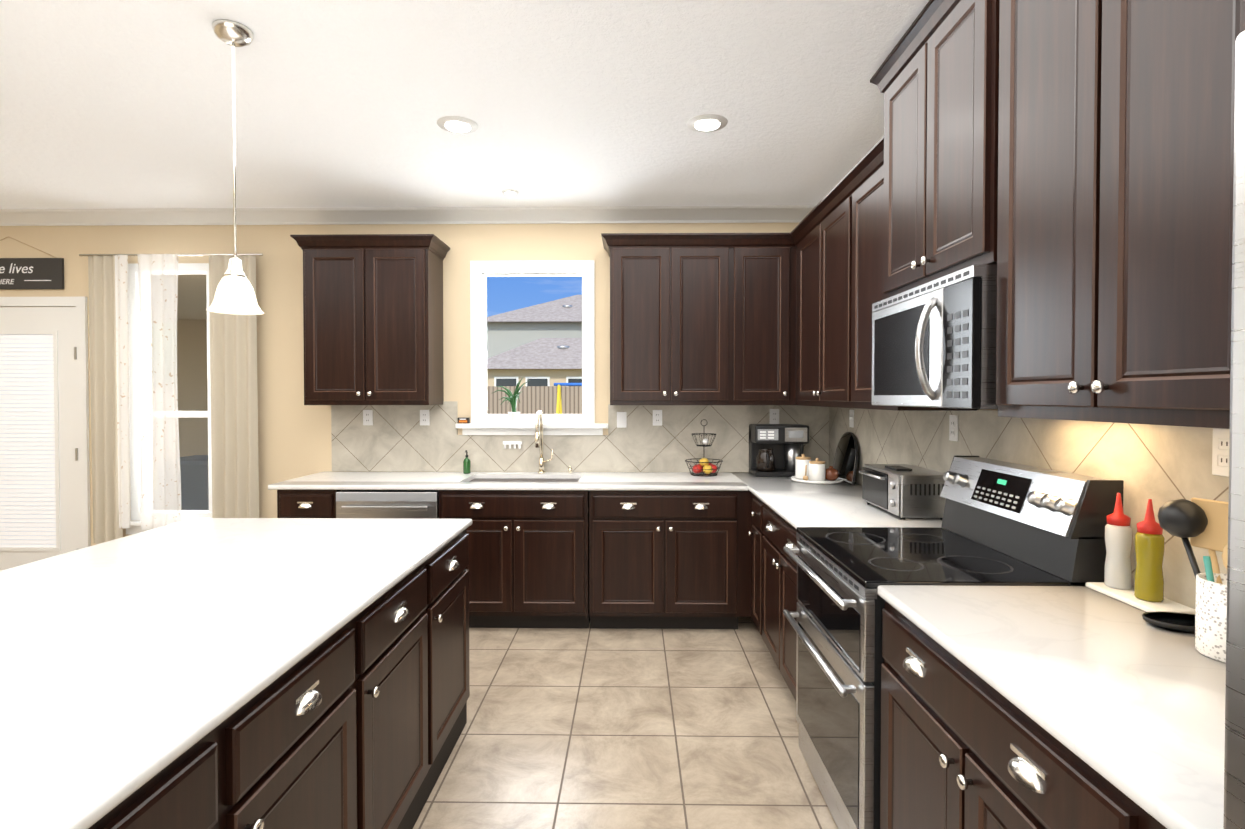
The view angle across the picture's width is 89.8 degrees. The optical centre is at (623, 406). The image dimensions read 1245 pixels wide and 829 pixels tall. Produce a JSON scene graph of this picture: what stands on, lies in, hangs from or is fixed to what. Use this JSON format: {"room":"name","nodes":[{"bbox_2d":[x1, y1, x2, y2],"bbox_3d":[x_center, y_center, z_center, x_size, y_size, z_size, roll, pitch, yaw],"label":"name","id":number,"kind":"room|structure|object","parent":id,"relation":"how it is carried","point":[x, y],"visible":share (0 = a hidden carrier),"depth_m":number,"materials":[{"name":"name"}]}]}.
{"room":"kitchen","nodes":[
{"label":"kitchen","id":0,"kind":"room"},
{"bbox_2d":[0,223,798,545],"bbox_3d":[-2.149,-0.020,4.644,7.588,2.815,0.150,0,1,1],"label":"wall","id":1,"kind":"structure","parent":0,"point":[294,435],"depth_m":4.56,"materials":[{"name":"beige paint"}]},
{"bbox_2d":[0,236,63,288],"bbox_3d":[-4.507,-1.056,4.575,0.814,0.387,0.022,0,1,1],"label":"sign","id":2,"kind":"object","parent":1,"relation":"attached to","point":[31,273],"visible":1,"depth_m":4.57,"materials":[{"name":"grey wood"}]},
{"bbox_2d":[0,296,90,570],"bbox_3d":[-4.457,0.291,4.594,1.053,2.194,0.026,0,1,1],"label":"patio door","id":3,"kind":"structure","parent":1,"relation":"in","point":[44,463],"depth_m":4.59,"materials":[{"name":"white"}]},
{"bbox_2d":[126,263,211,534],"bbox_3d":[-3.293,-0.055,4.601,0.758,1.984,0.150,0,1,1],"label":"window","id":4,"kind":"structure","parent":1,"relation":"in","point":[135,388],"depth_m":4.58,"materials":[{"name":"white wood"}]},
{"bbox_2d":[79,254,262,255],"bbox_3d":[-3.235,-1.086,4.468,1.320,0.016,0.016,0,1,1],"label":"curtain rod","id":5,"kind":"object","parent":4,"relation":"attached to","point":[173,254],"visible":0.77,"depth_m":4.46,"materials":[{"name":"white metal"}]},
{"bbox_2d":[88,256,122,544],"bbox_3d":[-3.728,-0.045,4.493,0.215,2.070,0.042,0,1,1],"label":"curtain","id":6,"kind":"object","parent":5,"relation":"hanging from","point":[102,334],"visible":0.92,"depth_m":4.49,"materials":[{"name":"beige fabric"}]},
{"bbox_2d":[115,255,129,528],"bbox_3d":[-3.571,-0.105,4.459,0.100,1.950,0.024,0,1,1],"label":"sheer curtain","id":7,"kind":"object","parent":5,"relation":"hanging from","point":[121,308],"visible":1,"depth_m":4.46,"materials":[{"name":"white fabric"}]},
{"bbox_2d":[138,254,181,529],"bbox_3d":[-3.291,-0.104,4.435,0.310,1.950,0.039,0,1,1],"label":"sheer curtain","id":8,"kind":"object","parent":5,"relation":"hanging from","point":[160,450],"visible":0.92,"depth_m":4.43,"materials":[{"name":"white fabric"}]},
{"bbox_2d":[209,255,258,517],"bbox_3d":[-2.800,-0.045,4.478,0.340,2.070,0.048,0,1,1],"label":"curtain","id":9,"kind":"object","parent":5,"relation":"hanging from","point":[234,411],"visible":0.79,"depth_m":4.48,"materials":[{"name":"beige fabric"}]},
{"bbox_2d":[0,205,815,225],"bbox_3d":[-2.195,-1.375,4.505,7.200,0.099,0.082,0,1,1],"label":"crown molding","id":10,"kind":"structure","parent":1,"relation":"attached to","point":[435,215],"depth_m":4.43,"materials":[{"name":"white wood"}]},
{"bbox_2d":[455,260,607,434],"bbox_3d":[-0.658,-0.427,4.554,1.100,1.263,0.150,0,1,1],"label":"window","id":11,"kind":"structure","parent":1,"relation":"in","point":[483,422],"depth_m":4.53,"materials":[{"name":"white wood"}]},
{"bbox_2d":[458,417,469,422],"bbox_3d":[-1.155,0.099,4.519,0.080,0.042,0.034,0,1,1],"label":"block","id":12,"kind":"object","parent":11,"relation":"on","point":[463,419],"visible":0.98,"depth_m":4.50,"materials":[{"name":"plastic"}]},
{"bbox_2d":[491,378,528,422],"bbox_3d":[-0.823,-0.050,4.513,0.284,0.339,0.149,0,1,1],"label":"aloe plant","id":13,"kind":"object","parent":11,"relation":"on","point":[514,415],"visible":1,"depth_m":4.53,"materials":[{"name":"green plant"}]},
{"bbox_2d":[290,234,795,404],"bbox_3d":[-0.365,-0.581,4.337,3.705,1.137,0.385,0,1,1],"label":"upper cabinet","id":14,"kind":"object","parent":1,"relation":"attached to","point":[702,326],"visible":1,"depth_m":4.18,"materials":[{"name":"brown wood"}]},
{"bbox_2d":[331,401,828,471],"bbox_3d":[-0.320,0.216,4.540,3.623,0.511,0.008,0,1,1],"label":"backsplash","id":15,"kind":"structure","parent":1,"relation":"attached to","point":[396,438],"depth_m":4.54,"materials":[{"name":"tile"}]},
{"bbox_2d":[363,410,372,424],"bbox_3d":[-1.861,0.079,4.552,0.070,0.114,0.009,0,1,1],"label":"electrical outlet","id":16,"kind":"object","parent":15,"relation":"attached to","point":[367,417],"visible":1,"depth_m":4.55,"materials":[{"name":"white plastic"}]},
{"bbox_2d":[420,410,429,424],"bbox_3d":[-1.445,0.079,4.545,0.070,0.114,0.009,0,1,1],"label":"electrical outlet","id":17,"kind":"object","parent":15,"relation":"attached to","point":[424,417],"visible":1,"depth_m":4.54,"materials":[{"name":"white plastic"}]},
{"bbox_2d":[503,441,521,448],"bbox_3d":[-0.804,0.277,4.533,0.140,0.055,0.020,0,1,1],"label":"hook rack","id":18,"kind":"object","parent":15,"relation":"attached to","point":[514,443],"visible":1,"depth_m":4.53,"materials":[{"name":"white plastic"}]},
{"bbox_2d":[617,412,626,427],"bbox_3d":[-0.011,0.094,4.522,0.070,0.114,0.012,0,1,1],"label":"light switch","id":19,"kind":"object","parent":15,"relation":"attached to","point":[621,419],"visible":1,"depth_m":4.52,"materials":[{"name":"white plastic"}]},
{"bbox_2d":[653,410,661,425],"bbox_3d":[0.248,0.079,4.519,0.070,0.114,0.009,0,1,1],"label":"electrical outlet","id":20,"kind":"object","parent":15,"relation":"attached to","point":[657,417],"visible":1,"depth_m":4.52,"materials":[{"name":"white plastic"}]},
{"bbox_2d":[769,409,778,423],"bbox_3d":[1.091,0.071,4.506,0.070,0.114,0.009,0,1,1],"label":"electrical outlet","id":21,"kind":"object","parent":15,"relation":"attached to","point":[774,416],"visible":0.94,"depth_m":4.50,"materials":[{"name":"white plastic"}]},
{"bbox_2d":[0,0,928,208],"bbox_3d":[-2.210,-1.414,0.635,7.688,0.100,8.122,0,1,1],"label":"ceiling","id":22,"kind":"structure","parent":0,"point":[128,103],"depth_m":2.86,"materials":[{"name":"white paint"}]},
{"bbox_2d":[206,19,263,314],"bbox_3d":[-1.438,-0.871,2.312,0.186,1.038,0.186,0,1,1],"label":"pendant light","id":23,"kind":"object","parent":22,"relation":"hanging from","point":[235,294],"visible":1,"depth_m":2.29,"materials":[{"name":"white glass"}]},
{"bbox_2d":[437,116,478,133],"bbox_3d":[-0.823,-1.397,3.109,0.203,0.012,0.203,0,1,1],"label":"recessed light","id":24,"kind":"object","parent":22,"relation":"in","point":[457,124],"visible":0.96,"depth_m":3.10,"materials":[{"name":"white"}]},
{"bbox_2d":[502,189,518,194],"bbox_3d":[-0.744,-1.413,4.123,0.117,0.012,0.117,0,1,1],"label":"recessed light","id":25,"kind":"object","parent":22,"relation":"in","point":[510,192],"visible":0.9,"depth_m":4.11,"materials":[{"name":"white"}]},
{"bbox_2d":[687,114,727,132],"bbox_3d":[0.415,-1.397,3.090,0.203,0.012,0.203,0,1,1],"label":"recessed light","id":26,"kind":"object","parent":22,"relation":"in","point":[704,123],"visible":1,"depth_m":3.07,"materials":[{"name":"white"}]},
{"bbox_2d":[413,617,837,828],"bbox_3d":[-2.210,1.501,0.682,7.688,0.100,8.122,0,1,1],"label":"floor","id":27,"kind":"structure","parent":0,"point":[584,728],"depth_m":2.68,"materials":[{"name":"tile"}]},
{"bbox_2d":[84,526,469,828],"bbox_3d":[-1.313,1.001,1.129,1.268,0.886,3.350,0,1,1],"label":"kitchen island","id":28,"kind":"object","parent":27,"relation":"on","point":[360,730],"depth_m":1.59,"materials":[{"name":"black wood"}]},
{"bbox_2d":[0,518,471,828],"bbox_3d":[-1.340,0.543,1.107,1.275,0.030,3.430,0,1,1],"label":"island countertop","id":29,"kind":"structure","parent":28,"relation":"on","point":[117,655],"depth_m":1.45,"materials":[{"name":"white stone"}]},
{"bbox_2d":[272,486,343,517],"bbox_3d":[-1.966,0.951,4.228,0.374,0.885,0.697,0,1,1],"label":"base cabinet","id":30,"kind":"object","parent":27,"relation":"on","point":[292,501],"depth_m":3.87,"materials":[{"name":"black wood"}]},
{"bbox_2d":[344,490,435,518],"bbox_3d":[-1.458,0.950,4.280,0.640,0.885,0.578,0,1,1],"label":"dishwasher","id":31,"kind":"object","parent":27,"relation":"on","point":[398,504],"depth_m":3.86,"materials":[{"name":"silver metal"}]},
{"bbox_2d":[436,486,591,627],"bbox_3d":[-0.674,0.952,4.208,0.930,0.885,0.697,0,1,1],"label":"base cabinet","id":32,"kind":"object","parent":27,"relation":"on","point":[530,565],"depth_m":3.86,"materials":[{"name":"black wood"}]},
{"bbox_2d":[592,490,747,628],"bbox_3d":[0.293,0.952,4.194,1.004,0.885,0.697,0,1,1],"label":"base cabinet","id":33,"kind":"object","parent":27,"relation":"on","point":[662,559],"depth_m":3.85,"materials":[{"name":"black wood"}]},
{"bbox_2d":[268,470,747,489],"bbox_3d":[-0.715,0.494,4.199,2.971,0.030,0.706,0,1,1],"label":"countertop","id":34,"kind":"structure","parent":33,"relation":"on","point":[342,480],"depth_m":4.03,"materials":[{"name":"white stone"}]},
{"bbox_2d":[463,450,470,473],"bbox_3d":[-1.116,0.391,4.447,0.052,0.166,0.072,0,1,1],"label":"soap bottle","id":35,"kind":"object","parent":34,"relation":"on","point":[466,465],"visible":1,"depth_m":4.44,"materials":[{"name":"green glass"}]},
{"bbox_2d":[468,474,579,481],"bbox_3d":[-0.670,0.597,4.216,0.783,0.201,0.414,0,1,1],"label":"sink","id":36,"kind":"object","parent":34,"relation":"in","point":[479,477],"depth_m":4.41,"materials":[{"name":"silver metal"}]},
{"bbox_2d":[536,410,552,473],"bbox_3d":[-0.558,0.251,4.377,0.113,0.451,0.243,0,1,1],"label":"faucet","id":37,"kind":"object","parent":34,"relation":"on","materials":[{"name":"silver metal"}]},
{"bbox_2d":[685,419,722,475],"bbox_3d":[0.563,0.281,4.360,0.266,0.388,0.266,0,1,1],"label":"fruit basket","id":38,"kind":"object","parent":34,"relation":"on","point":[705,466],"visible":1,"depth_m":4.33,"materials":[{"name":"black metal"}]},
{"bbox_2d":[732,472,952,532],"bbox_3d":[1.119,0.504,3.554,0.715,0.030,1.941,0,1,1],"label":"countertop","id":39,"kind":"structure","parent":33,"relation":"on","point":[842,504],"depth_m":3.14,"materials":[{"name":"white stone"}]},
{"bbox_2d":[749,424,808,476],"bbox_3d":[1.089,0.300,4.382,0.370,0.350,0.260,0,1,1],"label":"coffee maker","id":40,"kind":"object","parent":39,"relation":"on","point":[775,450],"visible":0.92,"depth_m":4.29,"materials":[{"name":"black plastic"}]},
{"bbox_2d":[791,476,843,483],"bbox_3d":[1.264,0.472,4.072,0.330,0.016,0.330,0,1,1],"label":"round tray","id":41,"kind":"object","parent":39,"relation":"on","point":[793,478],"visible":0.5,"depth_m":3.94,"materials":[{"name":"white ceramic"}]},
{"bbox_2d":[795,454,810,478],"bbox_3d":[1.190,0.391,4.132,0.100,0.159,0.098,0,1,1],"label":"canister","id":42,"kind":"object","parent":41,"relation":"on","point":[801,462],"visible":0.92,"depth_m":4.09,"materials":[{"name":"white ceramic"}]},
{"bbox_2d":[803,465,807,480],"bbox_3d":[1.162,0.423,3.983,0.034,0.100,0.036,0,1,1],"label":"scoop","id":43,"kind":"object","parent":41,"relation":"on","point":[805,477],"visible":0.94,"depth_m":3.98,"materials":[{"name":"brown wood"}]},
{"bbox_2d":[809,458,825,480],"bbox_3d":[1.243,0.401,4.006,0.104,0.144,0.102,0,1,1],"label":"canister","id":44,"kind":"object","parent":41,"relation":"on","point":[817,470],"visible":1,"depth_m":3.96,"materials":[{"name":"white ceramic"}]},
{"bbox_2d":[826,466,838,480],"bbox_3d":[1.338,0.426,4.025,0.104,0.092,0.104,0,1,1],"label":"sugar bowl","id":45,"kind":"object","parent":41,"relation":"on","point":[832,473],"visible":0.85,"depth_m":3.99,"materials":[{"name":"brown ceramic"}]},
{"bbox_2d":[833,432,857,484],"bbox_3d":[1.437,0.321,4.032,0.057,0.319,0.400,0,1,1],"label":"decorative plate","id":46,"kind":"object","parent":39,"relation":"on","point":[845,460],"visible":0.92,"depth_m":3.98,"materials":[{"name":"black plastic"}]},
{"bbox_2d":[859,464,945,519],"bbox_3d":[1.322,0.392,2.974,0.267,0.212,0.451,0,1,1],"label":"toaster oven","id":47,"kind":"object","parent":39,"relation":"on","point":[902,491],"visible":0.94,"depth_m":2.76,"materials":[{"name":"silver metal"}]},
{"bbox_2d":[748,490,759,625],"bbox_3d":[1.122,0.961,3.607,0.708,0.885,0.290,0,1,1],"label":"base cabinet","id":48,"kind":"object","parent":27,"relation":"on","point":[753,502],"depth_m":3.69,"materials":[{"name":"black wood"}]},
{"bbox_2d":[756,498,936,699],"bbox_3d":[1.113,0.970,3.026,0.708,0.885,0.872,0,1,1],"label":"base cabinet","id":49,"kind":"object","parent":27,"relation":"on","point":[776,579],"depth_m":3.08,"materials":[{"name":"black wood"}]},
{"bbox_2d":[783,456,1123,828],"bbox_3d":[1.051,0.816,2.200,0.806,1.220,0.764,0,1,1],"label":"range","id":50,"kind":"object","parent":27,"relation":"on","point":[1009,524],"visible":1,"depth_m":2.03,"materials":[{"name":"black metal"}]},
{"bbox_2d":[878,594,1123,828],"bbox_3d":[1.087,0.997,1.348,0.708,0.885,0.933,0,1,1],"label":"base cabinet","id":51,"kind":"object","parent":27,"relation":"on","point":[957,752],"depth_m":1.35,"materials":[{"name":"black wood"}]},
{"bbox_2d":[877,585,1225,828],"bbox_3d":[1.082,0.542,1.188,0.715,0.030,1.239,0,1,1],"label":"countertop","id":52,"kind":"structure","parent":51,"relation":"on","point":[1136,697],"depth_m":1.22,"materials":[{"name":"white stone"}]},
{"bbox_2d":[1086,582,1195,614],"bbox_3d":[1.380,0.512,1.673,0.111,0.014,0.245,0,1,1],"label":"tray","id":53,"kind":"object","parent":52,"relation":"on","point":[1131,599],"visible":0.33,"depth_m":1.62,"materials":[{"name":"white ceramic"}]},
{"bbox_2d":[1104,493,1131,589],"bbox_3d":[1.381,0.371,1.743,0.060,0.263,0.060,0,1,1],"label":"squeeze bottle","id":54,"kind":"object","parent":53,"relation":"on","point":[1118,543],"visible":0.98,"depth_m":1.72,"materials":[{"name":"white plastic"}]},
{"bbox_2d":[1134,499,1164,601],"bbox_3d":[1.379,0.373,1.638,0.060,0.263,0.060,0,1,1],"label":"squeeze bottle","id":55,"kind":"object","parent":53,"relation":"on","point":[1149,554],"visible":0.96,"depth_m":1.62,"materials":[{"name":"yellow plastic"}]},
{"bbox_2d":[1142,612,1194,632],"bbox_3d":[1.329,0.513,1.481,0.164,0.018,0.106,0,1,1],"label":"spoon rest","id":56,"kind":"object","parent":52,"relation":"on","point":[1180,622],"visible":0.79,"depth_m":1.48,"materials":[{"name":"black plastic"}]},
{"bbox_2d":[1157,497,1227,662],"bbox_3d":[1.282,0.351,1.346,0.120,0.346,0.241,0,1,1],"label":"utensil crock","id":57,"kind":"object","parent":52,"relation":"on","point":[1201,523],"visible":0.67,"depth_m":1.36,"materials":[{"name":"white ceramic"}]},
{"bbox_2d":[1120,790,1171,828],"bbox_3d":[1.078,1.007,0.729,0.708,0.885,0.306,0,1,1],"label":"base cabinet","id":58,"kind":"object","parent":27,"relation":"on","point":[1133,812],"depth_m":0.90,"materials":[{"name":"black"}]},
{"bbox_2d":[1223,31,1244,828],"bbox_3d":[0.980,0.565,0.102,0.884,1.790,0.930,0,1,1],"label":"fridge","id":59,"kind":"object","parent":27,"relation":"on","point":[1234,787],"visible":1,"depth_m":0.55,"materials":[{"name":"grey metal"}]},
{"bbox_3d":[1.508,0.045,0.551,0.150,2.815,7.922,0,1,1],"label":"wall","id":60,"kind":"structure","parent":0,"visible":0},
{"bbox_2d":[877,0,992,301],"bbox_3d":[1.253,-0.889,2.170,0.404,0.930,0.770,0,1,1],"label":"upper cabinet","id":61,"kind":"object","parent":60,"relation":"attached to","point":[936,85],"depth_m":2.10,"materials":[{"name":"brown wood"}]},
{"bbox_2d":[872,265,997,408],"bbox_3d":[1.202,-0.207,2.182,0.504,0.417,0.764,0,1,1],"label":"microwave","id":62,"kind":"object","parent":61,"relation":"attached to","point":[933,343],"visible":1,"depth_m":1.99,"materials":[{"name":"silver metal"}]},
{"bbox_2d":[829,407,1228,608],"bbox_3d":[1.458,0.259,2.532,0.008,0.491,3.953,0,1,1],"label":"wall","id":63,"kind":"structure","parent":60,"relation":"attached to","point":[1160,465],"depth_m":1.96,"materials":[{"name":"tile"}]},
{"bbox_2d":[793,180,844,407],"bbox_3d":[1.302,-0.570,3.579,0.349,1.137,0.990,0,1,1],"label":"upper cabinet","id":64,"kind":"object","parent":63,"relation":"attached to","point":[819,240],"depth_m":3.54,"materials":[{"name":"brown wood"}]},
{"bbox_2d":[849,410,853,427],"bbox_3d":[1.471,0.075,4.032,0.012,0.114,0.070,0,1,1],"label":"light switch","id":65,"kind":"object","parent":63,"relation":"attached to","point":[851,418],"visible":0.98,"depth_m":4.03,"materials":[{"name":"white plastic"}]},
{"bbox_2d":[845,144,978,410],"bbox_3d":[1.290,-0.558,2.823,0.349,1.137,0.523,0,1,1],"label":"upper cabinet","id":66,"kind":"object","parent":63,"relation":"attached to","point":[861,184],"depth_m":2.95,"materials":[{"name":"brown wood"}]},
{"bbox_2d":[949,415,957,441],"bbox_3d":[1.452,0.093,2.749,0.009,0.114,0.070,0,1,1],"label":"electrical outlet","id":67,"kind":"object","parent":63,"relation":"attached to","point":[953,427],"visible":1,"depth_m":2.74,"materials":[{"name":"white plastic"}]},
{"bbox_2d":[989,0,1244,428],"bbox_3d":[1.248,-0.654,1.386,0.389,1.375,0.803,0,1,1],"label":"upper cabinet","id":68,"kind":"object","parent":63,"relation":"attached to","point":[1065,168],"depth_m":1.34,"materials":[{"name":"brown wood"}]},
{"bbox_2d":[1212,428,1229,476],"bbox_3d":[1.433,0.109,1.486,0.009,0.114,0.070,0,1,1],"label":"electrical outlet","id":69,"kind":"object","parent":63,"relation":"attached to","point":[1220,453],"visible":0.69,"depth_m":1.50,"materials":[{"name":"white plastic"}]},
{"label":"outside","id":70,"kind":"structure","parent":0,"visible":0},
{"bbox_3d":[0.665,0.932,47.340,120.000,0.250,85.278,0,1,1],"label":"ground","id":71,"kind":"structure","parent":70,"visible":0},
{"bbox_2d":[177,274,207,456],"bbox_3d":[-5.710,-0.022,6.804,7.500,2.950,4.040,0,1,1],"label":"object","id":72,"kind":"structure","parent":71,"relation":"on","point":[192,390],"depth_m":8.42,"materials":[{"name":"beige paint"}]},
{"bbox_2d":[180,455,208,509],"bbox_3d":[-4.609,1.002,6.851,0.600,0.900,0.600,0,1,1],"label":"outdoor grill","id":73,"kind":"object","parent":71,"relation":"on","point":[194,483],"visible":0.15,"depth_m":6.55,"materials":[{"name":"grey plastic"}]},
{"bbox_2d":[487,386,581,413],"bbox_3d":[0.144,0.476,13.502,80.000,1.840,0.060,0,1,1],"label":"fence","id":74,"kind":"object","parent":71,"relation":"on","point":[536,399],"depth_m":13.49,"materials":[{"name":"brown wood"}]},
{"bbox_2d":[487,295,581,385],"bbox_3d":[0.644,-2.614,32.919,16.400,7.400,14.800,0,1,1],"label":"house","id":75,"kind":"structure","parent":71,"relation":"on","point":[538,345],"depth_m":28.19,"materials":[{"name":"beige paint"}]},
{"bbox_2d":[554,383,581,413],"bbox_3d":[-0.505,0.484,11.981,1.650,1.888,1.058,0,1,1],"label":"playset","id":76,"kind":"object","parent":71,"relation":"on","point":[559,405],"visible":0.42,"depth_m":11.95,"materials":[{"name":"blue"}]}
]}

